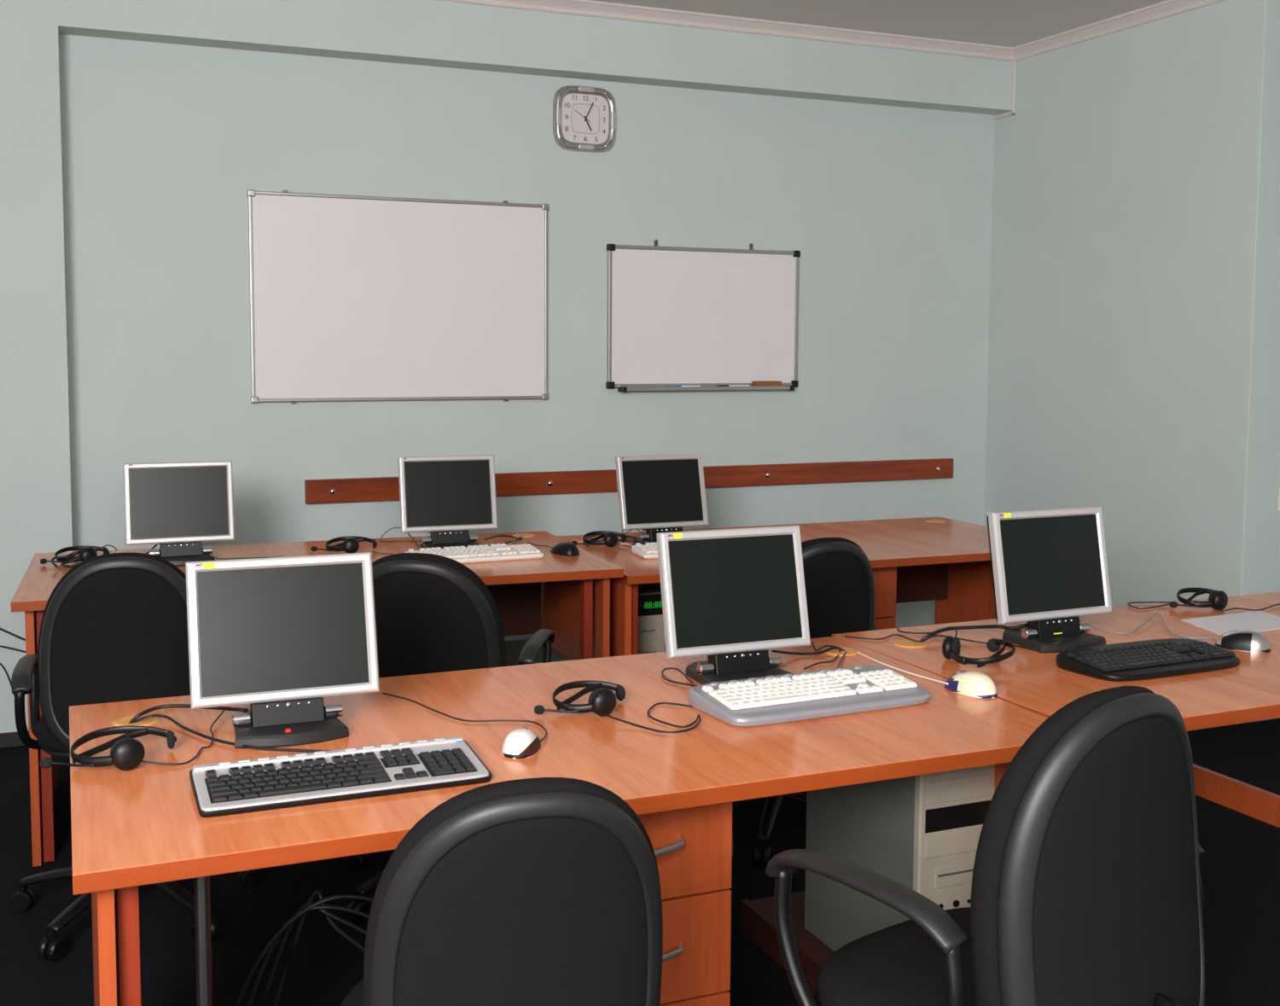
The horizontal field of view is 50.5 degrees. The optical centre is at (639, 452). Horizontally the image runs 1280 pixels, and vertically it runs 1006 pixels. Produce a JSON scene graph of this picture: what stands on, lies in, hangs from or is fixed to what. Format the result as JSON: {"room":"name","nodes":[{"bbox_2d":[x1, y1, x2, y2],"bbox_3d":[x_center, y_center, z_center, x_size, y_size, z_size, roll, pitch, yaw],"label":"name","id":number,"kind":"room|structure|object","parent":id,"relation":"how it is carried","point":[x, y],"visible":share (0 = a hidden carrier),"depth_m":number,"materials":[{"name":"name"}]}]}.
{"room":"computer lab","nodes":[
{"label":"computer lab","id":0,"kind":"room"},
{"bbox_2d":[58,34,994,640],"bbox_3d":[-1.015,-0.404,5.462,5.815,2.815,0.100,-2,5,-23],"label":"wall","id":1,"kind":"structure","parent":0,"point":[887,210],"depth_m":5.64,"materials":[{"name":"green paint"}]},
{"bbox_2d":[0,663,14,696],"bbox_3d":[-2.325,0.852,4.774,0.304,0.399,0.049,-2,5,-23],"label":"cable","id":2,"kind":"object","parent":1,"relation":"attached to","point":[2,666],"visible":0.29,"depth_m":4.82,"materials":[{"name":"black rubber"}]},
{"bbox_2d":[0,628,25,640],"bbox_3d":[-2.259,0.593,4.791,0.653,0.326,0.033,-2,5,-23],"label":"cable","id":3,"kind":"object","parent":1,"relation":"attached to","point":[1,629],"visible":0.36,"depth_m":4.82,"materials":[{"name":"black rubber"}]},
{"bbox_2d":[0,645,26,652],"bbox_3d":[-2.259,0.708,4.800,0.652,0.196,0.039,-2,5,-22],"label":"cable","id":4,"kind":"object","parent":1,"relation":"attached to","point":[1,646],"visible":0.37,"depth_m":4.82,"materials":[{"name":"black rubber"}]},
{"bbox_2d":[0,0,72,733],"bbox_3d":[-2.854,-0.342,4.554,1.718,2.815,0.138,-2,5,-23],"label":"wall","id":5,"kind":"structure","parent":1,"relation":"attached to","point":[36,501],"depth_m":4.77,"materials":[{"name":"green paint"}]},
{"bbox_2d":[246,189,548,403],"bbox_3d":[-0.936,-0.607,5.410,1.204,0.819,0.026,-2,5,-23],"label":"whiteboard","id":6,"kind":"object","parent":1,"relation":"attached to","point":[352,298],"visible":1,"depth_m":5.39,"materials":[{"name":"white plastic"}]},
{"bbox_2d":[57,0,1012,115],"bbox_3d":[-0.170,-1.683,5.586,4.097,0.275,0.138,-2,5,-23],"label":"beam","id":7,"kind":"structure","parent":1,"relation":"attached to","point":[423,32],"depth_m":5.44,"materials":[{"name":"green paint"}]},
{"bbox_2d":[436,0,1014,61],"bbox_3d":[-0.924,-1.765,5.157,5.815,0.052,0.046,-2,5,-23],"label":"trim","id":8,"kind":"structure","parent":7,"relation":"attached to","point":[584,8],"depth_m":5.75,"materials":[{"name":"white paint"}]},
{"bbox_2d":[552,85,616,152],"bbox_3d":[-0.227,-1.386,5.644,0.274,0.266,0.033,-2,5,-23],"label":"wall clock","id":9,"kind":"object","parent":1,"relation":"attached to","point":[584,117],"visible":1,"depth_m":5.64,"materials":[{"name":"metal"}]},
{"bbox_2d":[304,458,953,504],"bbox_3d":[0.093,0.116,5.903,3.046,0.094,0.038,-2,5,-23],"label":"wall rail","id":10,"kind":"object","parent":1,"relation":"attached to","point":[349,490],"visible":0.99,"depth_m":5.98,"materials":[{"name":"red wood"}]},
{"bbox_2d":[605,239,800,391],"bbox_3d":[0.296,-0.592,5.912,0.926,0.650,0.072,-2,5,-23],"label":"whiteboard","id":11,"kind":"object","parent":1,"relation":"attached to","point":[707,318],"visible":1,"depth_m":5.92,"materials":[{"name":"white plastic"}]},
{"bbox_2d":[669,385,700,386],"bbox_3d":[0.193,-0.281,5.884,0.146,0.018,0.017,-2,5,-23],"label":"marker pen","id":12,"kind":"object","parent":11,"relation":"on","point":[669,386],"visible":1,"depth_m":5.88,"materials":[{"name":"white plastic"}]},
{"bbox_2d":[617,384,790,390],"bbox_3d":[0.298,-0.282,5.928,0.830,0.022,0.048,-2,5,-23],"label":"marker tray","id":13,"kind":"object","parent":11,"relation":"on","point":[620,386],"depth_m":5.88,"materials":[{"name":"metal"}]},
{"bbox_2d":[716,384,749,386],"bbox_3d":[0.409,-0.287,5.976,0.156,0.018,0.017,-2,5,-23],"label":"marker pen","id":14,"kind":"object","parent":11,"relation":"on","point":[718,385],"visible":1,"depth_m":5.97,"materials":[{"name":"white plastic"}]},
{"bbox_2d":[751,380,781,386],"bbox_3d":[0.565,-0.300,6.040,0.130,0.034,0.040,-2,5,-23],"label":"eraser","id":15,"kind":"object","parent":11,"relation":"on","point":[759,383],"visible":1,"depth_m":6.02,"materials":[{"name":"brown wood"}]},
{"bbox_2d":[0,718,1279,1005],"bbox_3d":[1.241,1.339,2.161,7.500,0.100,8.188,-2,5,-23],"label":"floor","id":16,"kind":"structure","parent":0,"point":[1240,864],"depth_m":3.44,"materials":[{"name":"carpet"}]},
{"bbox_2d":[10,552,261,961],"bbox_3d":[-1.279,0.692,3.428,0.606,0.950,0.606,-1,5,-17],"label":"office chair","id":17,"kind":"object","parent":16,"relation":"on","point":[113,628],"visible":0.49,"depth_m":3.17,"materials":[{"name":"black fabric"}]},
{"bbox_2d":[37,552,186,749],"bbox_3d":[-1.224,0.474,3.229,0.391,0.484,0.098,-1,5,-17],"label":"backrest","id":18,"kind":"object","parent":17,"relation":"on","point":[96,646],"depth_m":3.17,"materials":[{"name":"black fabric"}]},
{"bbox_2d":[10,530,623,866],"bbox_3d":[-1.019,0.719,4.368,1.738,0.753,0.885,-1,5,-20],"label":"office desk","id":19,"kind":"object","parent":16,"relation":"on","point":[568,596],"visible":0.3,"depth_m":4.32,"materials":[{"name":"orange wood"}]},
{"bbox_2d":[40,544,117,567],"bbox_3d":[-1.778,0.321,4.262,0.153,0.053,0.282,1,5,8],"label":"headset","id":20,"kind":"object","parent":19,"relation":"on","point":[84,552],"visible":0.94,"depth_m":4.23,"materials":[{"name":"black plastic"}]},
{"bbox_2d":[80,546,97,561],"bbox_3d":[-1.722,0.323,4.242,0.029,0.053,0.053,4,6,41],"label":"ear cup","id":21,"kind":"object","parent":20,"relation":"on","point":[86,553],"depth_m":4.23,"materials":[{"name":"black plastic"}]},
{"bbox_2d":[122,460,281,566],"bbox_3d":[-1.404,0.190,4.291,0.457,0.315,0.254,1,5,13],"label":"monitor","id":22,"kind":"object","parent":19,"relation":"on","point":[177,506],"visible":0.84,"depth_m":4.29,"materials":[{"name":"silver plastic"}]},
{"bbox_2d":[310,535,392,554],"bbox_3d":[-0.951,0.305,4.523,0.279,0.053,0.138,0,5,0],"label":"headset","id":23,"kind":"object","parent":19,"relation":"on","point":[351,544],"visible":1,"depth_m":4.48,"materials":[{"name":"black plastic"}]},
{"bbox_2d":[343,538,359,553],"bbox_3d":[-0.952,0.309,4.471,0.053,0.053,0.029,-2,5,-23],"label":"ear cup","id":24,"kind":"object","parent":23,"relation":"on","point":[350,545],"depth_m":4.46,"materials":[{"name":"black plastic"}]},
{"bbox_2d":[379,454,523,548],"bbox_3d":[-0.643,0.166,4.665,0.503,0.316,0.326,0,5,-9],"label":"monitor","id":25,"kind":"object","parent":19,"relation":"on","point":[445,497],"visible":0.92,"depth_m":4.60,"materials":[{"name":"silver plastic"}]},
{"bbox_2d":[404,535,543,563],"bbox_3d":[-0.563,0.311,4.584,0.546,0.039,0.536,-2,5,-25],"label":"keyboard","id":26,"kind":"object","parent":19,"relation":"on","point":[497,552],"visible":0.83,"depth_m":4.37,"materials":[{"name":"white plastic"}]},
{"bbox_2d":[527,541,579,556],"bbox_3d":[-0.309,0.311,4.591,0.069,0.039,0.316,-3,6,-37],"label":"computer mouse","id":27,"kind":"object","parent":19,"relation":"on","point":[567,549],"visible":1,"depth_m":4.48,"materials":[{"name":"black plastic"}]},
{"bbox_2d":[345,552,554,923],"bbox_3d":[-0.489,0.689,3.555,0.610,0.948,0.619,-2,5,-25],"label":"office chair","id":28,"kind":"object","parent":16,"relation":"on","point":[433,613],"visible":0.27,"depth_m":3.26,"materials":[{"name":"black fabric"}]},
{"bbox_2d":[372,552,506,666],"bbox_3d":[-0.530,0.469,3.315,0.391,0.470,0.178,1,5,6],"label":"cushion","id":29,"kind":"object","parent":28,"relation":"on","point":[442,613],"depth_m":3.25,"materials":[{"name":"black fabric"}]},
{"bbox_2d":[340,777,663,1005],"bbox_3d":[-0.208,0.833,1.912,0.612,0.929,0.609,-1,5,-17],"label":"office chair","id":30,"kind":"object","parent":16,"relation":"on","point":[539,891],"visible":1,"depth_m":1.62,"materials":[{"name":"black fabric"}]},
{"bbox_2d":[505,639,574,666],"bbox_3d":[-0.356,0.868,4.389,0.184,0.460,0.363,-2,5,-23],"label":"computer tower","id":31,"kind":"object","parent":16,"relation":"on","point":[513,648],"visible":0.09,"depth_m":4.34,"materials":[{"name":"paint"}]},
{"bbox_2d":[69,636,1047,1005],"bbox_3d":[-0.139,0.871,2.556,1.703,0.753,0.893,-2,5,-23],"label":"office desk","id":32,"kind":"object","parent":16,"relation":"on","point":[143,824],"visible":0.49,"depth_m":2.30,"materials":[{"name":"orange wood"}]},
{"bbox_2d":[39,710,224,770],"bbox_3d":[-0.805,0.484,2.324,0.180,0.053,0.385,3,5,32],"label":"headset","id":33,"kind":"object","parent":32,"relation":"on","point":[127,753],"visible":1,"depth_m":2.22,"materials":[{"name":"black plastic"}]},
{"bbox_2d":[110,737,133,755],"bbox_3d":[-0.845,0.492,2.226,0.050,0.050,0.012,-3,6,-37],"label":"cushion","id":34,"kind":"object","parent":33,"relation":"on","point":[125,741],"depth_m":2.21,"materials":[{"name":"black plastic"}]},
{"bbox_2d":[110,738,145,770],"bbox_3d":[-0.835,0.493,2.213,0.053,0.053,0.029,-3,6,-37],"label":"ear cup","id":35,"kind":"object","parent":33,"relation":"on","point":[126,753],"depth_m":2.20,"materials":[{"name":"black plastic"}]},
{"bbox_2d":[128,552,379,752],"bbox_3d":[-0.708,0.348,2.438,0.459,0.312,0.265,1,5,5],"label":"monitor","id":36,"kind":"object","parent":32,"relation":"on","point":[277,637],"visible":0.98,"depth_m":2.43,"materials":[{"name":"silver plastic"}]},
{"bbox_2d":[234,890,372,1005],"bbox_3d":[-0.575,1.012,2.621,0.508,0.360,0.074,-1,5,-17],"label":"cable bundle","id":37,"kind":"object","parent":32,"relation":"hanging from","point":[304,910],"visible":0.59,"depth_m":2.58,"materials":[{"name":"black rubber"}]},
{"bbox_2d":[189,736,492,817],"bbox_3d":[-0.474,0.511,2.161,0.450,0.031,0.178,-2,5,-23],"label":"keyboard","id":38,"kind":"object","parent":32,"relation":"on","point":[259,784],"visible":1,"depth_m":2.14,"materials":[{"name":"black plastic"}]},
{"bbox_2d":[382,692,547,758],"bbox_3d":[-0.305,0.479,2.529,0.144,0.037,0.514,-3,6,-35],"label":"computer mouse","id":39,"kind":"object","parent":32,"relation":"on","point":[520,743],"visible":1,"depth_m":2.31,"materials":[{"name":"white plastic"}]},
{"bbox_2d":[534,680,701,733],"bbox_3d":[-0.023,0.469,2.567,0.311,0.053,0.187,2,5,23],"label":"headset","id":40,"kind":"object","parent":32,"relation":"on","point":[602,701],"visible":1,"depth_m":2.55,"materials":[{"name":"black plastic"}]},
{"bbox_2d":[587,687,604,713],"bbox_3d":[-0.077,0.469,2.563,0.050,0.050,0.012,-3,6,-37],"label":"cushion","id":41,"kind":"object","parent":40,"relation":"on","point":[597,693],"depth_m":2.54,"materials":[{"name":"black plastic"}]},
{"bbox_2d":[591,688,616,716],"bbox_3d":[-0.067,0.470,2.550,0.053,0.053,0.029,-3,6,-37],"label":"ear cup","id":42,"kind":"object","parent":40,"relation":"on","point":[603,701],"depth_m":2.54,"materials":[{"name":"black plastic"}]},
{"bbox_2d":[656,525,845,686],"bbox_3d":[0.282,0.316,2.896,0.534,0.315,0.225,-3,5,-32],"label":"monitor","id":43,"kind":"object","parent":32,"relation":"on","point":[729,596],"visible":0.91,"depth_m":2.83,"materials":[{"name":"silver metal"}]},
{"bbox_2d":[750,890,834,961],"bbox_3d":[0.488,1.073,2.867,0.210,0.018,0.703,-2,5,-23],"label":"shelf","id":44,"kind":"object","parent":32,"relation":"attached to","point":[817,951],"depth_m":3.04,"materials":[{"name":"brown wood"}]},
{"bbox_2d":[688,651,930,727],"bbox_3d":[0.321,0.460,2.778,0.548,0.045,0.452,-2,5,-25],"label":"keyboard","id":45,"kind":"object","parent":32,"relation":"on","point":[839,691],"visible":1,"depth_m":2.60,"materials":[{"name":"grey plastic"}]},
{"bbox_2d":[804,764,994,951],"bbox_3d":[0.527,0.811,2.814,0.174,0.512,0.435,-2,5,-23],"label":"computer tower","id":46,"kind":"object","parent":32,"relation":"on","point":[921,833],"visible":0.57,"depth_m":2.66,"materials":[{"name":"paint"}]},
{"bbox_2d":[857,651,997,698],"bbox_3d":[0.584,0.453,2.897,0.067,0.043,0.457,-2,5,-31],"label":"computer mouse","id":47,"kind":"object","parent":32,"relation":"on","point":[977,684],"visible":1,"depth_m":2.73,"materials":[{"name":"beige plastic"}]},
{"bbox_2d":[637,583,665,654],"bbox_3d":[-0.082,0.765,4.846,0.189,0.595,0.434,-2,5,-23],"label":"computer tower","id":48,"kind":"object","parent":16,"relation":"on","point":[650,623],"visible":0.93,"depth_m":4.65,"materials":[{"name":"paint"}]},
{"bbox_2d":[556,516,995,657],"bbox_3d":[0.613,0.689,5.035,1.785,0.725,0.905,-2,5,-22],"label":"office desk","id":49,"kind":"object","parent":16,"relation":"on","point":[946,561],"visible":0.26,"depth_m":5.09,"materials":[{"name":"orange wood"}]},
{"bbox_2d":[571,530,638,546],"bbox_3d":[-0.060,0.306,4.915,0.254,0.053,0.315,3,5,30],"label":"headset","id":50,"kind":"object","parent":49,"relation":"on","point":[610,538],"visible":0.96,"depth_m":4.85,"materials":[{"name":"black plastic"}]},
{"bbox_2d":[604,532,617,546],"bbox_3d":[-0.102,0.312,4.839,0.053,0.053,0.029,-3,5,-32],"label":"ear cup","id":51,"kind":"object","parent":50,"relation":"on","point":[610,538],"depth_m":4.83,"materials":[{"name":"black plastic"}]},
{"bbox_2d":[620,541,657,558],"bbox_3d":[0.165,0.326,4.796,0.430,0.037,0.334,-1,5,-18],"label":"keyboard","id":52,"kind":"object","parent":49,"relation":"on","point":[648,550],"visible":0.27,"depth_m":4.63,"materials":[{"name":"white plastic"}]},
{"bbox_2d":[615,453,708,544],"bbox_3d":[0.040,0.170,4.938,0.365,0.323,0.318,3,5,29],"label":"monitor","id":53,"kind":"object","parent":49,"relation":"on","point":[657,493],"visible":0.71,"depth_m":4.90,"materials":[{"name":"silver metal"}]},
{"bbox_2d":[752,537,877,866],"bbox_3d":[0.412,0.670,4.032,0.606,0.915,0.618,-2,5,-23],"label":"office chair","id":54,"kind":"object","parent":16,"relation":"on","point":[840,584],"visible":0.21,"depth_m":3.77,"materials":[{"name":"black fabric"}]},
{"bbox_2d":[765,686,1204,1005],"bbox_3d":[0.551,0.802,2.066,0.616,0.977,0.659,-3,6,-36],"label":"office chair","id":55,"kind":"object","parent":16,"relation":"on","point":[1087,889],"visible":1,"depth_m":1.83,"materials":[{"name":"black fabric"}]},
{"bbox_2d":[970,686,1154,1005],"bbox_3d":[0.654,0.606,1.911,0.453,0.561,0.129,-3,6,-36],"label":"cushion","id":56,"kind":"object","parent":55,"relation":"on","point":[1062,897],"depth_m":1.81,"materials":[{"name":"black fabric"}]},
{"bbox_2d":[832,592,1279,829],"bbox_3d":[1.437,0.823,3.264,1.740,0.753,0.888,-2,5,-24],"label":"office desk","id":57,"kind":"object","parent":16,"relation":"on","point":[1029,679],"visible":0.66,"depth_m":3.05,"materials":[{"name":"orange wood"}]},
{"bbox_2d":[844,634,1036,668],"bbox_3d":[0.719,0.427,3.143,0.260,0.053,0.430,-3,6,-35],"label":"headset","id":58,"kind":"object","parent":57,"relation":"on","point":[951,646],"visible":0.99,"depth_m":3.01,"materials":[{"name":"black plastic"}]},
{"bbox_2d":[942,635,954,659],"bbox_3d":[0.690,0.436,3.030,0.029,0.053,0.053,3,5,25],"label":"ear cup","id":59,"kind":"object","parent":58,"relation":"on","point":[948,642],"depth_m":3.01,"materials":[{"name":"black plastic"}]},
{"bbox_2d":[951,636,960,655],"bbox_3d":[0.704,0.436,3.023,0.012,0.050,0.050,3,5,25],"label":"cushion","id":60,"kind":"object","parent":58,"relation":"on","point":[956,645],"depth_m":3.01,"materials":[{"name":"black plastic"}]},
{"bbox_2d":[896,506,1111,652],"bbox_3d":[0.877,0.294,3.200,0.503,0.317,0.230,1,5,2],"label":"monitor","id":61,"kind":"object","parent":57,"relation":"on","point":[1050,567],"visible":0.98,"depth_m":3.18,"materials":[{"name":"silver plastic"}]},
{"bbox_2d":[1052,638,1240,681],"bbox_3d":[1.091,0.446,3.045,0.416,0.035,0.342,-2,5,-25],"label":"keyboard","id":62,"kind":"object","parent":57,"relation":"on","point":[1138,660],"visible":1,"depth_m":2.94,"materials":[{"name":"black plastic"}]},
{"bbox_2d":[1079,612,1270,652],"bbox_3d":[1.278,0.426,3.274,0.264,0.041,0.401,-1,5,-19],"label":"computer mouse","id":63,"kind":"object","parent":57,"relation":"on","point":[1249,641],"visible":0.98,"depth_m":3.14,"materials":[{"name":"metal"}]},
{"bbox_2d":[1127,587,1279,611],"bbox_3d":[1.583,0.392,3.636,0.528,0.053,0.173,0,5,-8],"label":"headset","id":64,"kind":"object","parent":57,"relation":"on","point":[1218,600],"visible":1,"depth_m":3.61,"materials":[{"name":"black plastic"}]},
{"bbox_2d":[1208,590,1218,609],"bbox_3d":[1.533,0.393,3.622,0.050,0.050,0.012,-3,5,-32],"label":"cushion","id":65,"kind":"object","parent":64,"relation":"on","point":[1213,596],"depth_m":3.60,"materials":[{"name":"black leather"}]},
{"bbox_2d":[1211,590,1227,610],"bbox_3d":[1.542,0.394,3.608,0.053,0.053,0.029,-3,5,-32],"label":"ear cup","id":66,"kind":"object","parent":64,"relation":"on","point":[1219,598],"depth_m":3.60,"materials":[{"name":"black plastic"}]},
{"bbox_2d":[1181,610,1279,635],"bbox_3d":[1.530,0.433,3.447,0.334,0.001,0.206,-2,5,-23],"label":"paper sheet","id":67,"kind":"object","parent":57,"relation":"on","point":[1257,621],"visible":0.82,"depth_m":3.45,"materials":[{"name":"white paper"}]},
{"bbox_2d":[1195,795,1279,829],"bbox_3d":[1.597,0.924,3.366,0.050,0.012,0.728,-2,5,-24],"label":"shelf","id":68,"kind":"object","parent":57,"relation":"attached to","point":[1235,807],"depth_m":3.43,"materials":[{"name":"brown wood"}]},
{"bbox_2d":[589,0,1166,47],"bbox_3d":[1.258,-1.566,1.925,7.500,0.100,8.188,-2,5,-23],"label":"ceiling","id":69,"kind":"structure","parent":0,"point":[1007,23],"depth_m":5.62,"materials":[{"name":"paint"}]},
{"bbox_2d":[983,0,1279,724],"bbox_3d":[2.699,-0.440,6.182,1.585,2.815,1.678,-2,5,-23],"label":"wall","id":70,"kind":"structure","parent":0,"point":[1133,374],"depth_m":5.57,"materials":[{"name":"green paint"}]},
{"bbox_2d":[992,60,1016,119],"bbox_3d":[1.712,-1.699,6.379,0.012,0.249,0.152,-2,5,-23],"label":"trim","id":71,"kind":"structure","parent":70,"relation":"attached to","point":[1012,113],"depth_m":6.31,"materials":[{"name":"white paint"}]},
{"bbox_2d":[1012,0,1225,61],"bbox_3d":[1.976,-1.792,5.707,0.046,0.052,1.578,-2,5,-23],"label":"trim","id":72,"kind":"structure","parent":70,"relation":"attached to","point":[1168,8],"depth_m":5.71,"materials":[{"name":"white paint"}]},
{"bbox_2d":[1278,488,1279,511],"bbox_3d":[2.490,0.180,5.223,0.080,0.090,0.015,-2,5,-23],"label":"light switch","id":73,"kind":"object","parent":70,"relation":"attached to","point":[1279,488],"visible":1,"depth_m":5.21,"materials":[{"name":"white plastic"}]},
{"bbox_3d":[-2.176,-0.021,0.645,0.100,2.815,8.088,-2,5,-23],"label":"wall","id":74,"kind":"structure","parent":0,"visible":0},
{"bbox_2d":[0,731,24,747],"bbox_3d":[-2.833,1.042,4.597,1.718,0.050,0.012,-2,5,-23],"label":"baseboard","id":75,"kind":"structure","parent":74,"relation":"attached to","point":[8,739],"depth_m":4.84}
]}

